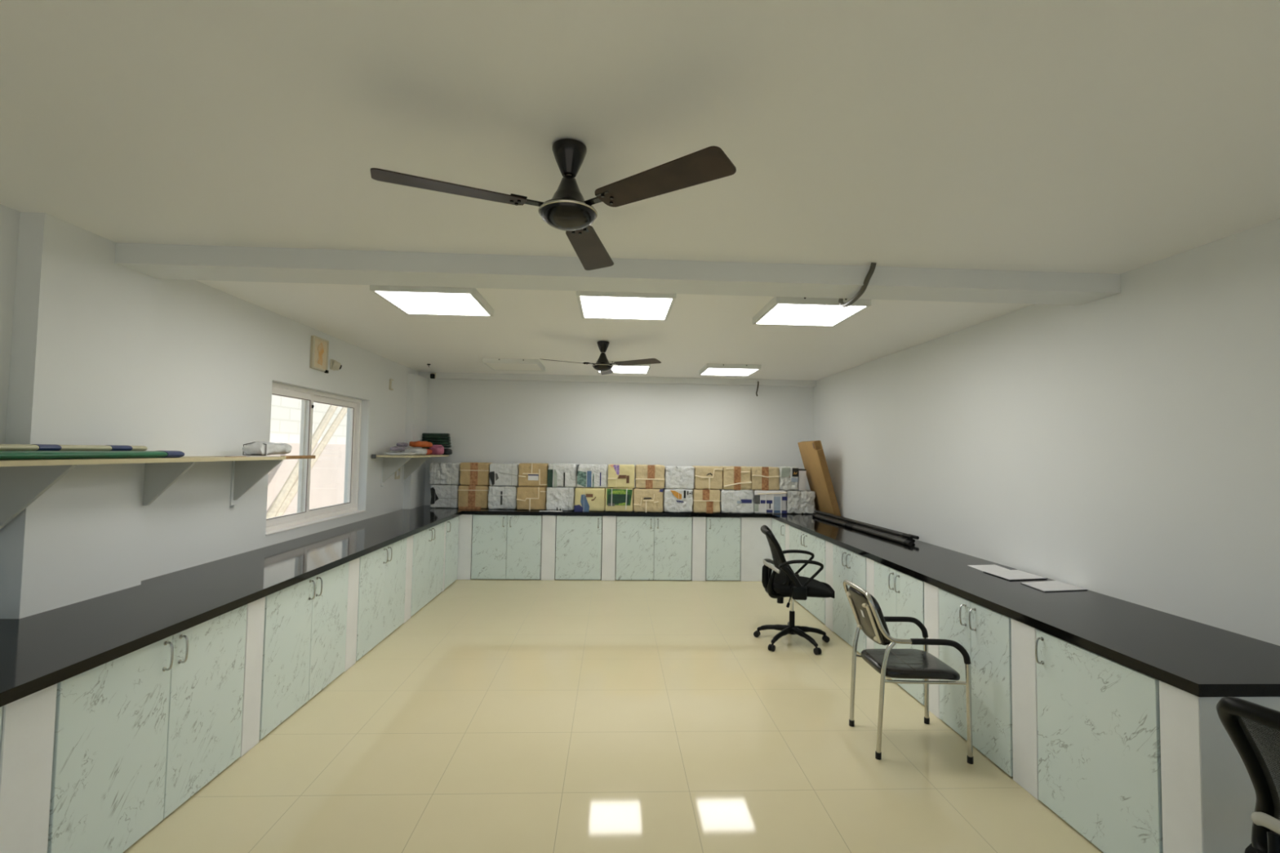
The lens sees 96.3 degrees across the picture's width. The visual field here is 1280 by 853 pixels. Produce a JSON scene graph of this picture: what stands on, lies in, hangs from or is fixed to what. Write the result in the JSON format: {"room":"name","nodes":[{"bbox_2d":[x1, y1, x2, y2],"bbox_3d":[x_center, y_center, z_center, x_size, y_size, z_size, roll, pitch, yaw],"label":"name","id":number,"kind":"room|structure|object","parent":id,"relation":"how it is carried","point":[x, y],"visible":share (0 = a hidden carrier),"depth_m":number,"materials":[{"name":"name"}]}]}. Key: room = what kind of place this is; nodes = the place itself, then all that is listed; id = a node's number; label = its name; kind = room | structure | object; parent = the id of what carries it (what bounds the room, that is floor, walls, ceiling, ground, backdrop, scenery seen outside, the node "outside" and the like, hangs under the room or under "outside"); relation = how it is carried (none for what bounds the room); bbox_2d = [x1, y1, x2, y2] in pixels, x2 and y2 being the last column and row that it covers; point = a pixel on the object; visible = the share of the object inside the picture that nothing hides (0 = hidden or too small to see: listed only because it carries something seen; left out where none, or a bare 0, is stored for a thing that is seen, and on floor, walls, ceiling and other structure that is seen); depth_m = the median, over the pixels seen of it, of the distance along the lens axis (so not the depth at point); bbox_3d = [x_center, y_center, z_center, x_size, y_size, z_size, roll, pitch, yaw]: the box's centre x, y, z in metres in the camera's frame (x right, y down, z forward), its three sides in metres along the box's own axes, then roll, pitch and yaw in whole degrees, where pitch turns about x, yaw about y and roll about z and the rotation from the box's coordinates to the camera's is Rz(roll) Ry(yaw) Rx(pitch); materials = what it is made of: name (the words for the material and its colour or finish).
{"room":"laboratory","nodes":[
{"label":"laboratory","id":0,"kind":"room"},
{"bbox_2d":[0,204,418,581],"bbox_3d":[-2.992,0.394,3.086,0.239,2.736,9.870,1,-3,-3],"label":"wall","id":1,"kind":"structure","parent":0,"point":[218,357],"depth_m":3.99,"materials":[{"name":"paint"}]},
{"bbox_2d":[0,683,57,852],"bbox_3d":[-2.447,1.304,1.924,0.733,0.834,0.178,1,-3,-3],"label":"trim","id":2,"kind":"structure","parent":1,"relation":"attached to","point":[28,722],"depth_m":1.94,"materials":[{"name":"paint"}]},
{"bbox_2d":[0,212,157,618],"bbox_3d":[-2.856,0.390,2.925,0.118,2.736,0.664,1,-3,-3],"label":"pillar","id":3,"kind":"structure","parent":1,"relation":"attached to","point":[82,353],"depth_m":2.83,"materials":[{"name":"paint"}]},
{"bbox_2d":[0,455,315,529],"bbox_3d":[-2.711,0.348,2.860,0.379,0.386,3.590,1,-3,-3],"label":"wall shelf","id":4,"kind":"object","parent":1,"relation":"attached to","point":[22,482],"visible":0.98,"depth_m":2.81,"materials":[{"name":"paint"}]},
{"bbox_2d":[0,450,184,460],"bbox_3d":[-2.611,0.117,2.329,0.102,0.042,1.900,1,-3,-3],"label":"roll","id":5,"kind":"object","parent":4,"relation":"on","point":[4,455],"visible":0.98,"depth_m":2.68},
{"bbox_2d":[0,444,147,450],"bbox_3d":[-2.675,0.084,2.302,0.056,0.032,1.650,1,-3,-3],"label":"paper roll","id":6,"kind":"object","parent":5,"relation":"on","point":[2,446],"visible":0.79,"depth_m":2.67,"materials":[{"name":"paper"}]},
{"bbox_2d":[221,455,267,457],"bbox_3d":[-2.692,0.205,3.945,0.230,0.003,0.340,1,-3,-3],"label":"paper sheet","id":7,"kind":"object","parent":4,"relation":"on","point":[221,455],"visible":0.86,"depth_m":3.93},
{"bbox_2d":[242,441,291,455],"bbox_3d":[-2.694,0.159,4.149,0.188,0.101,0.407,1,-3,-3],"label":"plastic bundle","id":8,"kind":"object","parent":7,"relation":"on","point":[260,448],"visible":1,"depth_m":4.02,"materials":[{"name":"plastic"}]},
{"bbox_2d":[239,596,265,757],"bbox_3d":[-2.454,1.358,3.160,0.633,0.834,0.159,1,-3,-3],"label":"trim","id":9,"kind":"structure","parent":1,"relation":"attached to","point":[251,701],"depth_m":3.17,"materials":[{"name":"paint"}]},
{"bbox_2d":[265,382,365,535],"bbox_3d":[-3.061,0.282,5.439,0.180,1.230,1.820,1,-3,-3],"label":"window","id":10,"kind":"structure","parent":1,"relation":"in","point":[304,516],"depth_m":5.32,"materials":[{"name":"white plastic"}]},
{"bbox_2d":[310,335,328,373],"bbox_3d":[-2.929,-0.656,5.248,0.045,0.307,0.260,1,-3,-3],"label":"wall plaque","id":11,"kind":"object","parent":1,"relation":"attached to","point":[319,348],"visible":1,"depth_m":5.23,"materials":[{"name":"beige"}]},
{"bbox_2d":[314,337,327,369],"bbox_3d":[-2.929,-0.663,5.249,0.005,0.262,0.228,1,-3,-3],"label":"picture","id":12,"kind":"object","parent":11,"relation":"attached to","point":[320,344],"depth_m":5.24},
{"bbox_2d":[344,557,359,671],"bbox_3d":[-2.560,1.409,4.361,0.733,0.834,0.180,1,-3,-3],"label":"trim","id":13,"kind":"structure","parent":1,"relation":"attached to","point":[353,565],"depth_m":4.37,"materials":[{"name":"paint"}]},
{"bbox_2d":[403,534,413,623],"bbox_3d":[-2.616,1.462,5.565,0.733,0.834,0.176,1,-3,-3],"label":"trim","id":14,"kind":"structure","parent":1,"relation":"attached to","point":[409,540],"depth_m":5.58,"materials":[{"name":"paint"}]},
{"bbox_2d":[371,453,448,486],"bbox_3d":[-2.834,0.535,7.165,0.450,0.377,1.490,1,-3,-3],"label":"wall shelf","id":15,"kind":"object","parent":1,"relation":"attached to","point":[390,464],"visible":0.98,"depth_m":6.76,"materials":[{"name":"paint"}]},
{"bbox_2d":[422,433,451,448],"bbox_3d":[-2.795,0.241,7.884,0.380,0.294,0.085,1,-3,-3],"label":"sheet","id":16,"kind":"object","parent":15,"relation":"on","point":[445,438],"visible":0.75,"depth_m":7.85,"materials":[{"name":"fabric"}]},
{"bbox_2d":[402,373,428,509],"bbox_3d":[-3.041,0.641,7.742,0.096,2.652,0.550,1,-3,-3],"label":"pillar","id":17,"kind":"structure","parent":1,"relation":"attached to","point":[417,385],"depth_m":7.61,"materials":[{"name":"paint"}]},
{"bbox_2d":[122,573,1103,852],"bbox_3d":[-0.127,1.872,3.155,6.100,0.120,10.270,1,-3,-3],"label":"floor","id":18,"kind":"structure","parent":0,"point":[502,716],"depth_m":3.24,"materials":[{"name":"tile"}]},
{"bbox_2d":[0,706,2,739],"bbox_3d":[-2.313,1.283,1.339,0.598,0.828,0.994,1,-3,-3],"label":"base cabinet","id":19,"kind":"object","parent":18,"relation":"on","point":[1,708],"visible":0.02,"depth_m":1.85,"materials":[{"name":"grey"}]},
{"bbox_2d":[0,505,1279,706],"bbox_3d":[-0.147,1.001,4.243,5.648,0.045,7.770,1,-3,-3],"label":"countertop","id":20,"kind":"structure","parent":19,"relation":"on","point":[39,651],"depth_m":2.86,"materials":[{"name":"black stone"}]},
{"bbox_2d":[430,484,460,507],"bbox_3d":[-2.629,0.941,7.802,0.369,0.310,0.319,1,-3,-3],"label":"parcel","id":21,"kind":"object","parent":20,"relation":"on","point":[443,495],"visible":0.72,"depth_m":7.65,"materials":[{"name":"white"}]},
{"bbox_2d":[429,462,460,484],"bbox_3d":[-2.627,0.639,7.819,0.398,0.293,0.319,1,-3,-3],"label":"parcel","id":22,"kind":"object","parent":21,"relation":"on","point":[448,473],"visible":0.86,"depth_m":7.67,"materials":[{"name":"grey"}]},
{"bbox_2d":[457,484,489,509],"bbox_3d":[-2.231,0.946,7.771,0.406,0.309,0.324,1,-3,-3],"label":"parcel","id":23,"kind":"object","parent":20,"relation":"on","point":[469,496],"visible":0.74,"depth_m":7.62,"materials":[{"name":"beige"}]},
{"bbox_2d":[458,462,492,485],"bbox_3d":[-2.217,0.640,7.789,0.399,0.302,0.324,1,-3,-3],"label":"parcel","id":24,"kind":"object","parent":23,"relation":"on","point":[472,473],"visible":0.87,"depth_m":7.64,"materials":[{"name":"beige"}]},
{"bbox_2d":[487,485,519,509],"bbox_3d":[-1.834,0.951,7.742,0.376,0.310,0.320,1,-3,-3],"label":"parcel","id":25,"kind":"object","parent":20,"relation":"on","point":[504,497],"visible":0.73,"depth_m":7.59,"materials":[{"name":"white"}]},
{"bbox_2d":[488,462,519,485],"bbox_3d":[-1.819,0.646,7.761,0.384,0.300,0.319,1,-3,-3],"label":"parcel","id":26,"kind":"object","parent":25,"relation":"on","point":[500,473],"visible":0.79,"depth_m":7.61,"materials":[{"name":"white"}]},
{"bbox_2d":[515,485,547,510],"bbox_3d":[-1.445,0.956,7.718,0.389,0.309,0.322,1,-3,-3],"label":"parcel","id":27,"kind":"object","parent":20,"relation":"on","point":[534,498],"visible":0.8,"depth_m":7.57,"materials":[{"name":"beige"}]},
{"bbox_2d":[517,462,548,486],"bbox_3d":[-1.426,0.648,7.736,0.389,0.306,0.320,1,-3,-3],"label":"parcel","id":28,"kind":"object","parent":27,"relation":"on","point":[530,474],"visible":0.88,"depth_m":7.59,"materials":[{"name":"beige"}]},
{"bbox_2d":[546,486,575,511],"bbox_3d":[-1.058,0.961,7.700,0.372,0.310,0.317,1,-3,-3],"label":"parcel","id":29,"kind":"object","parent":20,"relation":"on","point":[559,498],"visible":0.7,"depth_m":7.55,"materials":[{"name":"grey"}]},
{"bbox_2d":[546,462,577,487],"bbox_3d":[-1.036,0.650,7.718,0.378,0.313,0.317,1,-3,-3],"label":"parcel","id":30,"kind":"object","parent":29,"relation":"on","point":[559,474],"visible":0.87,"depth_m":7.57,"materials":[{"name":"white"}]},
{"bbox_2d":[573,486,605,511],"bbox_3d":[-0.667,0.967,7.684,0.404,0.310,0.317,1,-3,-3],"label":"parcel","id":31,"kind":"object","parent":20,"relation":"on","point":[586,499],"visible":0.94,"depth_m":7.53,"materials":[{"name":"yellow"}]},
{"bbox_2d":[576,463,607,487],"bbox_3d":[-0.641,0.659,7.702,0.406,0.306,0.318,1,-3,-3],"label":"parcel","id":32,"kind":"object","parent":31,"relation":"on","point":[588,475],"visible":0.98,"depth_m":7.55,"materials":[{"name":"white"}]},
{"bbox_2d":[604,487,633,511],"bbox_3d":[-0.280,0.973,7.672,0.368,0.309,0.319,1,-3,-3],"label":"parcel","id":33,"kind":"object","parent":20,"relation":"on","point":[617,500],"visible":0.87,"depth_m":7.52,"materials":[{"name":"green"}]},
{"bbox_2d":[607,464,635,488],"bbox_3d":[-0.253,0.663,7.691,0.361,0.309,0.321,1,-3,-3],"label":"parcel","id":34,"kind":"object","parent":33,"relation":"on","point":[620,476],"visible":1,"depth_m":7.54,"materials":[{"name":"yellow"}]},
{"bbox_2d":[632,487,663,512],"bbox_3d":[0.104,0.979,7.675,0.394,0.309,0.322,1,-3,-3],"label":"parcel","id":35,"kind":"object","parent":20,"relation":"on","point":[644,500],"visible":0.93,"depth_m":7.53,"materials":[{"name":"beige"}]},
{"bbox_2d":[635,464,665,488],"bbox_3d":[0.129,0.670,7.699,0.395,0.310,0.324,1,-3,-3],"label":"parcel","id":36,"kind":"object","parent":35,"relation":"on","point":[646,476],"visible":1,"depth_m":7.55,"materials":[{"name":"beige"}]},
{"bbox_2d":[662,487,693,512],"bbox_3d":[0.502,0.986,7.694,0.386,0.310,0.317,1,-3,-3],"label":"parcel","id":37,"kind":"object","parent":20,"relation":"on","point":[674,500],"visible":0.88,"depth_m":7.55,"materials":[{"name":"white"}]},
{"bbox_2d":[664,466,694,488],"bbox_3d":[0.521,0.681,7.710,0.388,0.300,0.322,1,-3,-3],"label":"parcel","id":38,"kind":"object","parent":37,"relation":"on","point":[675,477],"visible":0.91,"depth_m":7.56,"materials":[{"name":"white"}]},
{"bbox_2d":[692,488,721,513],"bbox_3d":[0.879,0.993,7.709,0.372,0.309,0.324,1,-3,-3],"label":"parcel","id":39,"kind":"object","parent":20,"relation":"on","point":[704,500],"visible":0.83,"depth_m":7.56,"materials":[{"name":"beige"}]},
{"bbox_2d":[692,466,723,489],"bbox_3d":[0.903,0.686,7.724,0.376,0.304,0.322,1,-3,-3],"label":"parcel","id":40,"kind":"object","parent":39,"relation":"on","point":[708,477],"visible":0.91,"depth_m":7.58,"materials":[{"name":"beige"}]},
{"bbox_2d":[717,488,753,513],"bbox_3d":[1.283,0.999,7.723,0.438,0.310,0.317,1,-3,-3],"label":"parcel","id":41,"kind":"object","parent":20,"relation":"on","point":[734,501],"visible":0.77,"depth_m":7.58,"materials":[{"name":"white"}]},
{"bbox_2d":[720,466,751,489],"bbox_3d":[1.283,0.691,7.739,0.379,0.306,0.322,1,-3,-3],"label":"parcel","id":42,"kind":"object","parent":41,"relation":"on","point":[734,477],"visible":0.87,"depth_m":7.59,"materials":[{"name":"beige"}]},
{"bbox_2d":[750,488,786,514],"bbox_3d":[1.724,1.007,7.737,0.437,0.309,0.320,1,-3,-3],"label":"parcel","id":43,"kind":"object","parent":20,"relation":"on","point":[770,501],"visible":0.74,"depth_m":7.59,"materials":[{"name":"white"}]},
{"bbox_2d":[749,466,779,490],"bbox_3d":[1.662,0.698,7.754,0.376,0.306,0.320,1,-3,-3],"label":"parcel","id":44,"kind":"object","parent":43,"relation":"on","point":[766,478],"visible":0.85,"depth_m":7.61,"materials":[{"name":"beige"}]},
{"bbox_2d":[783,489,815,514],"bbox_3d":[2.138,1.015,7.767,0.386,0.309,0.332,1,-3,-3],"label":"parcel","id":45,"kind":"object","parent":20,"relation":"on","point":[800,502],"visible":0.73,"depth_m":7.61,"materials":[{"name":"grey plastic"}]},
{"bbox_2d":[777,466,798,490],"bbox_3d":[1.978,0.701,7.770,0.252,0.312,0.314,1,-3,-3],"label":"parcel","id":46,"kind":"object","parent":45,"relation":"on","point":[788,476],"visible":0.77,"depth_m":7.62,"materials":[{"name":"white plastic"}]},
{"bbox_2d":[797,440,840,515],"bbox_3d":[2.341,0.675,7.521,0.348,0.968,0.666,1,-3,-3],"label":"carton","id":47,"kind":"object","parent":20,"relation":"on","point":[812,454],"visible":0.88,"depth_m":7.36,"materials":[{"name":"brown cardboard"}]},
{"bbox_2d":[983,569,1047,580],"bbox_3d":[2.523,0.999,3.864,0.292,0.006,0.324,1,-3,-3],"label":"paper pad","id":48,"kind":"object","parent":20,"relation":"on","point":[1010,575],"visible":1,"depth_m":3.84,"materials":[{"name":"white"}]},
{"bbox_2d":[1020,580,1087,591],"bbox_3d":[2.545,0.988,3.550,0.311,0.006,0.294,1,-3,-3],"label":"paper pad","id":49,"kind":"object","parent":20,"relation":"on","point":[1052,585],"visible":1,"depth_m":3.52,"materials":[{"name":"white"}]},
{"bbox_2d":[47,604,247,852],"bbox_3d":[-2.369,1.336,2.550,0.598,0.828,1.057,1,-3,-3],"label":"base cabinet","id":50,"kind":"object","parent":18,"relation":"on","point":[138,733],"visible":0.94,"depth_m":2.42,"materials":[{"name":"grey laminate"}]},
{"bbox_2d":[258,561,349,740],"bbox_3d":[-2.425,1.388,3.759,0.598,0.828,1.027,1,-3,-3],"label":"base cabinet","id":51,"kind":"object","parent":18,"relation":"on","point":[305,621],"visible":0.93,"depth_m":3.66,"materials":[{"name":"grey laminate"}]},
{"bbox_2d":[355,537,407,661],"bbox_3d":[-2.481,1.440,4.969,0.598,0.828,1.018,1,-3,-3],"label":"base cabinet","id":52,"kind":"object","parent":18,"relation":"on","point":[382,571],"visible":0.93,"depth_m":4.89,"materials":[{"name":"grey laminate"}]},
{"bbox_2d":[410,521,444,616],"bbox_3d":[-2.538,1.493,6.189,0.598,0.828,1.054,1,-3,-3],"label":"base cabinet","id":53,"kind":"object","parent":18,"relation":"on","point":[428,558],"visible":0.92,"depth_m":6.12,"materials":[{"name":"grey laminate"}]},
{"bbox_2d":[444,515,458,589],"bbox_3d":[-2.578,1.531,7.058,0.598,0.828,0.561,1,-3,-3],"label":"base cabinet","id":54,"kind":"object","parent":18,"relation":"on","point":[452,525],"visible":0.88,"depth_m":7.04,"materials":[{"name":"grey"}]},
{"bbox_2d":[471,514,542,579],"bbox_3d":[-1.732,1.570,7.644,0.886,0.828,0.598,1,-3,-3],"label":"base cabinet","id":55,"kind":"object","parent":18,"relation":"on","point":[504,547],"visible":0.98,"depth_m":7.38,"materials":[{"name":"grey laminate"}]},
{"bbox_2d":[555,515,602,580],"bbox_3d":[-0.807,1.587,7.687,0.594,0.828,0.598,1,-3,-3],"label":"base cabinet","id":56,"kind":"object","parent":18,"relation":"on","point":[579,539],"visible":0.97,"depth_m":7.43,"materials":[{"name":"grey laminate"}]},
{"bbox_2d":[615,515,692,580],"bbox_3d":[0.171,1.604,7.731,0.993,0.828,0.598,1,-3,-3],"label":"base cabinet","id":57,"kind":"object","parent":18,"relation":"on","point":[647,548],"visible":0.99,"depth_m":7.47,"materials":[{"name":"grey laminate"}]},
{"bbox_2d":[705,516,740,581],"bbox_3d":[1.083,1.620,7.773,0.456,0.828,0.598,1,-3,-3],"label":"base cabinet","id":58,"kind":"object","parent":18,"relation":"on","point":[722,557],"visible":0.94,"depth_m":7.51,"materials":[{"name":"grey"}]},
{"bbox_2d":[771,518,785,573],"bbox_3d":[2.005,1.612,7.258,0.598,0.828,0.572,1,-3,-3],"label":"base cabinet","id":59,"kind":"object","parent":18,"relation":"on","point":[778,527],"visible":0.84,"depth_m":7.18,"materials":[{"name":"grey"}]},
{"bbox_2d":[753,524,835,654],"bbox_3d":[1.369,1.416,5.137,0.703,1.014,0.659,1,-3,8],"label":"swivel chair","id":60,"kind":"object","parent":18,"relation":"on","point":[783,582],"visible":1,"depth_m":4.99,"materials":[{"name":"black plastic"}]},
{"bbox_2d":[789,525,825,624],"bbox_3d":[2.053,1.567,6.223,0.598,0.828,1.149,1,-3,-3],"label":"base cabinet","id":61,"kind":"object","parent":18,"relation":"on","point":[799,540],"visible":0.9,"depth_m":6.06,"materials":[{"name":"grey"}]},
{"bbox_2d":[832,543,866,653],"bbox_3d":[2.106,1.518,5.094,0.598,0.828,0.712,1,-3,-3],"label":"base cabinet","id":62,"kind":"object","parent":18,"relation":"on","point":[848,565],"visible":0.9,"depth_m":5.12,"materials":[{"name":"grey"}]},
{"bbox_2d":[874,560,924,705],"bbox_3d":[2.146,1.481,4.224,0.598,0.828,0.733,1,-3,-3],"label":"base cabinet","id":63,"kind":"object","parent":18,"relation":"on","point":[897,593],"visible":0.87,"depth_m":4.13,"materials":[{"name":"grey laminate"}]},
{"bbox_2d":[843,579,973,764],"bbox_3d":[1.544,1.396,3.383,0.567,0.906,0.488,1,-3,-1],"label":"chair","id":64,"kind":"object","parent":18,"relation":"on","point":[912,664],"visible":1,"depth_m":3.24,"materials":[{"name":"metal"}]},
{"bbox_2d":[938,588,1013,777],"bbox_3d":[2.187,1.443,3.347,0.598,0.828,0.663,1,-3,-3],"label":"base cabinet","id":65,"kind":"object","parent":18,"relation":"on","point":[985,633],"visible":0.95,"depth_m":3.25,"materials":[{"name":"grey laminate"}]},
{"bbox_2d":[1035,629,1163,852],"bbox_3d":[2.225,1.407,2.514,0.598,0.828,0.633,1,-3,-3],"label":"base cabinet","id":66,"kind":"object","parent":18,"relation":"on","point":[1099,744],"visible":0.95,"depth_m":2.45,"materials":[{"name":"grey laminate"}]},
{"bbox_2d":[1216,696,1279,852],"bbox_3d":[1.981,1.266,1.523,0.650,1.014,0.668,3,-3,-33],"label":"swivel chair","id":67,"kind":"object","parent":18,"relation":"on","point":[1233,713],"visible":1,"depth_m":1.62,"materials":[{"name":"black plastic"}]},
{"bbox_2d":[424,378,813,533],"bbox_3d":[-0.324,0.664,8.243,6.048,2.736,0.200,1,-3,-3],"label":"wall","id":68,"kind":"structure","parent":0,"point":[486,421],"depth_m":8.17,"materials":[{"name":"paint"}]},
{"bbox_2d":[457,514,474,579],"bbox_3d":[-2.581,1.555,7.673,0.798,0.834,0.652,1,-3,-3],"label":"trim","id":69,"kind":"structure","parent":68,"relation":"attached to","point":[465,521],"depth_m":7.36,"materials":[{"name":"paint"}]},
{"bbox_2d":[541,515,556,580],"bbox_3d":[-1.200,1.579,7.736,0.176,0.834,0.652,1,-3,-3],"label":"trim","id":70,"kind":"structure","parent":68,"relation":"attached to","point":[548,522],"depth_m":7.41,"materials":[{"name":"paint"}]},
{"bbox_2d":[601,515,616,580],"bbox_3d":[-0.421,1.593,7.771,0.176,0.834,0.652,1,-3,-3],"label":"trim","id":71,"kind":"structure","parent":68,"relation":"attached to","point":[609,522],"depth_m":7.45,"materials":[{"name":"paint"}]},
{"bbox_2d":[418,371,816,386],"bbox_3d":[-0.276,-0.667,8.147,5.609,0.084,0.110,1,-3,-3],"label":"trim","id":72,"kind":"structure","parent":68,"relation":"attached to","point":[442,375],"depth_m":8.10,"materials":[{"name":"paint"}]},
{"bbox_2d":[691,516,706,581],"bbox_3d":[0.758,1.614,7.825,0.178,0.834,0.652,1,-3,-3],"label":"trim","id":73,"kind":"structure","parent":68,"relation":"attached to","point":[699,523],"depth_m":7.50,"materials":[{"name":"paint"}]},
{"bbox_2d":[740,517,772,581],"bbox_3d":[1.907,1.635,7.877,1.191,0.834,0.652,1,-3,-3],"label":"trim","id":74,"kind":"structure","parent":68,"relation":"attached to","point":[754,545],"depth_m":7.53,"materials":[{"name":"paint"}]},
{"bbox_2d":[0,0,1279,380],"bbox_3d":[-0.082,-1.003,3.281,6.100,0.164,10.270,1,-3,-3],"label":"ceiling","id":75,"kind":"structure","parent":0,"point":[1091,136],"depth_m":1.94,"materials":[{"name":"paint"}]},
{"bbox_2d":[369,284,493,316],"bbox_3d":[-1.424,-0.882,4.019,0.650,0.054,0.653,1,-3,-3],"label":"ceiling light","id":76,"kind":"object","parent":75,"relation":"attached to","point":[419,300],"visible":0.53,"depth_m":3.92,"materials":[{"name":"white plastic"}]},
{"bbox_2d":[376,291,488,315],"bbox_3d":[-1.424,-0.864,4.019,0.606,0.010,0.606,1,-3,-3],"label":"diffuser","id":77,"kind":"object","parent":76,"relation":"attached to","point":[419,303],"depth_m":3.98,"materials":[{"name":"white plastic"}]},
{"bbox_2d":[482,358,545,371],"bbox_3d":[-1.528,-0.752,7.014,0.650,0.054,0.653,1,-3,-3],"label":"ceiling light","id":78,"kind":"object","parent":75,"relation":"attached to","point":[495,364],"visible":1,"depth_m":6.84,"materials":[{"name":"white"}]},
{"bbox_2d":[486,363,542,370],"bbox_3d":[-1.528,-0.734,7.015,0.606,0.010,0.606,1,-3,-3],"label":"diffuser","id":79,"kind":"object","parent":78,"relation":"attached to","point":[495,366],"depth_m":7.00,"materials":[{"name":"white"}]},
{"bbox_2d":[370,138,736,270],"bbox_3d":[-0.234,-0.829,2.127,1.125,0.290,0.981,1,-3,6],"label":"ceiling fan","id":80,"kind":"object","parent":75,"relation":"hanging from","point":[567,211],"visible":1,"depth_m":1.88,"materials":[{"name":"black metal"}]},
{"bbox_2d":[542,340,661,374],"bbox_3d":[-0.356,-0.673,5.691,1.125,0.290,0.981,1,-3,1],"label":"ceiling fan","id":81,"kind":"object","parent":75,"relation":"hanging from","point":[602,364],"visible":1,"depth_m":5.49,"materials":[{"name":"black metal"}]},
{"bbox_2d":[595,360,650,373],"bbox_3d":[-0.209,-0.728,7.074,0.650,0.054,0.653,1,-3,-3],"label":"ceiling light","id":82,"kind":"object","parent":75,"relation":"attached to","point":[644,368],"visible":0.56,"depth_m":7.01,"materials":[{"name":"white"}]},
{"bbox_2d":[599,365,648,373],"bbox_3d":[-0.210,-0.710,7.075,0.606,0.010,0.606,1,-3,-3],"label":"diffuser","id":83,"kind":"object","parent":82,"relation":"attached to","point":[616,369],"depth_m":7.06,"materials":[{"name":"white"}]},
{"bbox_2d":[576,291,675,320],"bbox_3d":[-0.103,-0.860,4.059,0.650,0.054,0.653,1,-3,-3],"label":"ceiling light","id":84,"kind":"object","parent":75,"relation":"attached to","point":[592,304],"visible":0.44,"depth_m":3.97,"materials":[{"name":"white plastic"}]},
{"bbox_2d":[698,363,760,376],"bbox_3d":[1.108,-0.704,7.155,0.650,0.054,0.653,1,-3,-3],"label":"ceiling light","id":85,"kind":"object","parent":75,"relation":"attached to","point":[709,369],"visible":1,"depth_m":6.98,"materials":[{"name":"white"}]},
{"bbox_2d":[702,368,758,375],"bbox_3d":[1.108,-0.686,7.155,0.606,0.010,0.606,1,-3,-3],"label":"diffuser","id":86,"kind":"object","parent":85,"relation":"attached to","point":[705,371],"depth_m":7.13,"materials":[{"name":"white"}]},
{"bbox_2d":[752,296,871,326],"bbox_3d":[1.221,-0.834,4.174,0.650,0.054,0.653,1,-3,-3],"label":"ceiling light","id":87,"kind":"object","parent":75,"relation":"attached to","point":[784,311],"visible":0.8,"depth_m":4.08,"materials":[{"name":"white plastic"}]},
{"bbox_2d":[757,303,865,325],"bbox_3d":[1.221,-0.816,4.175,0.606,0.010,0.606,1,-3,-3],"label":"diffuser","id":88,"kind":"object","parent":87,"relation":"attached to","point":[784,314],"depth_m":4.14,"materials":[{"name":"white plastic"}]},
{"bbox_2d":[813,217,1279,645],"bbox_3d":[2.830,0.498,3.351,0.200,2.736,9.870,1,-3,-3],"label":"wall","id":89,"kind":"structure","parent":0,"point":[1125,446],"depth_m":3.35,"materials":[{"name":"paint"}]},
{"bbox_2d":[115,242,1120,305],"bbox_3d":[-0.018,-0.864,3.302,5.541,0.109,0.283,1,-3,-3],"label":"beam","id":90,"kind":"structure","parent":89,"relation":"attached to","point":[158,261],"depth_m":3.20,"materials":[{"name":"paint"}]},
{"bbox_2d":[825,540,833,631],"bbox_3d":[2.218,1.538,5.556,0.784,0.834,0.191,1,-3,-3],"label":"trim","id":91,"kind":"structure","parent":89,"relation":"attached to","point":[828,546],"depth_m":5.54,"materials":[{"name":"paint"}]},
{"bbox_2d":[866,557,874,648],"bbox_3d":[2.259,1.499,4.671,0.784,0.834,0.139,1,-3,-3],"label":"trim","id":92,"kind":"structure","parent":89,"relation":"attached to","point":[869,563],"depth_m":4.66,"materials":[{"name":"paint"}]},
{"bbox_2d":[924,582,940,719],"bbox_3d":[2.301,1.460,3.774,0.784,0.834,0.171,1,-3,-3],"label":"trim","id":93,"kind":"structure","parent":89,"relation":"attached to","point":[931,592],"depth_m":3.74,"materials":[{"name":"paint"}]},
{"bbox_2d":[1010,617,1039,799],"bbox_3d":[2.340,1.424,2.929,0.784,0.834,0.177,1,-3,-3],"label":"trim","id":94,"kind":"structure","parent":89,"relation":"attached to","point":[1024,663],"depth_m":2.90,"materials":[{"name":"paint"}]},
{"bbox_2d":[1159,680,1279,852],"bbox_3d":[2.377,1.389,2.123,0.784,0.834,0.153,1,-3,-3],"label":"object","id":95,"kind":"structure","parent":89,"relation":"attached to","point":[1209,797],"depth_m":2.05,"materials":[{"name":"paint"}]},
{"label":"outside","id":96,"kind":"structure","parent":0,"visible":0},
{"bbox_3d":[-0.030,1.886,-0.083,60.000,0.170,60.000,1,-3,-3],"label":"ground","id":97,"kind":"structure","parent":96,"visible":0},
{"bbox_2d":[266,404,337,518],"bbox_3d":[-5.487,0.682,9.185,0.120,2.965,2.985,1,-3,-3],"label":"prop","id":98,"kind":"object","parent":97,"relation":"on","point":[272,513],"visible":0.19,"depth_m":9.04,"materials":[{"name":"wood"}]},
{"bbox_2d":[266,441,346,515],"bbox_3d":[-6.602,1.269,11.563,0.190,1.880,5.400,1,-3,-3],"label":"wall","id":99,"kind":"structure","parent":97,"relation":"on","point":[327,473],"depth_m":11.64,"materials":[{"name":"beige paint"}]},
{"bbox_2d":[269,395,346,444],"bbox_3d":[-6.727,0.109,9.704,0.250,4.030,16.000,1,-3,-3],"label":"wall","id":100,"kind":"structure","parent":97,"relation":"on","point":[286,412],"depth_m":11.01,"materials":[{"name":"concrete"}]},
{"bbox_2d":[275,407,346,516],"bbox_3d":[-5.942,0.604,10.420,0.120,3.221,3.679,1,-3,-3],"label":"prop","id":101,"kind":"object","parent":97,"relation":"on","point":[340,415],"visible":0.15,"depth_m":10.57,"materials":[{"name":"wood"}]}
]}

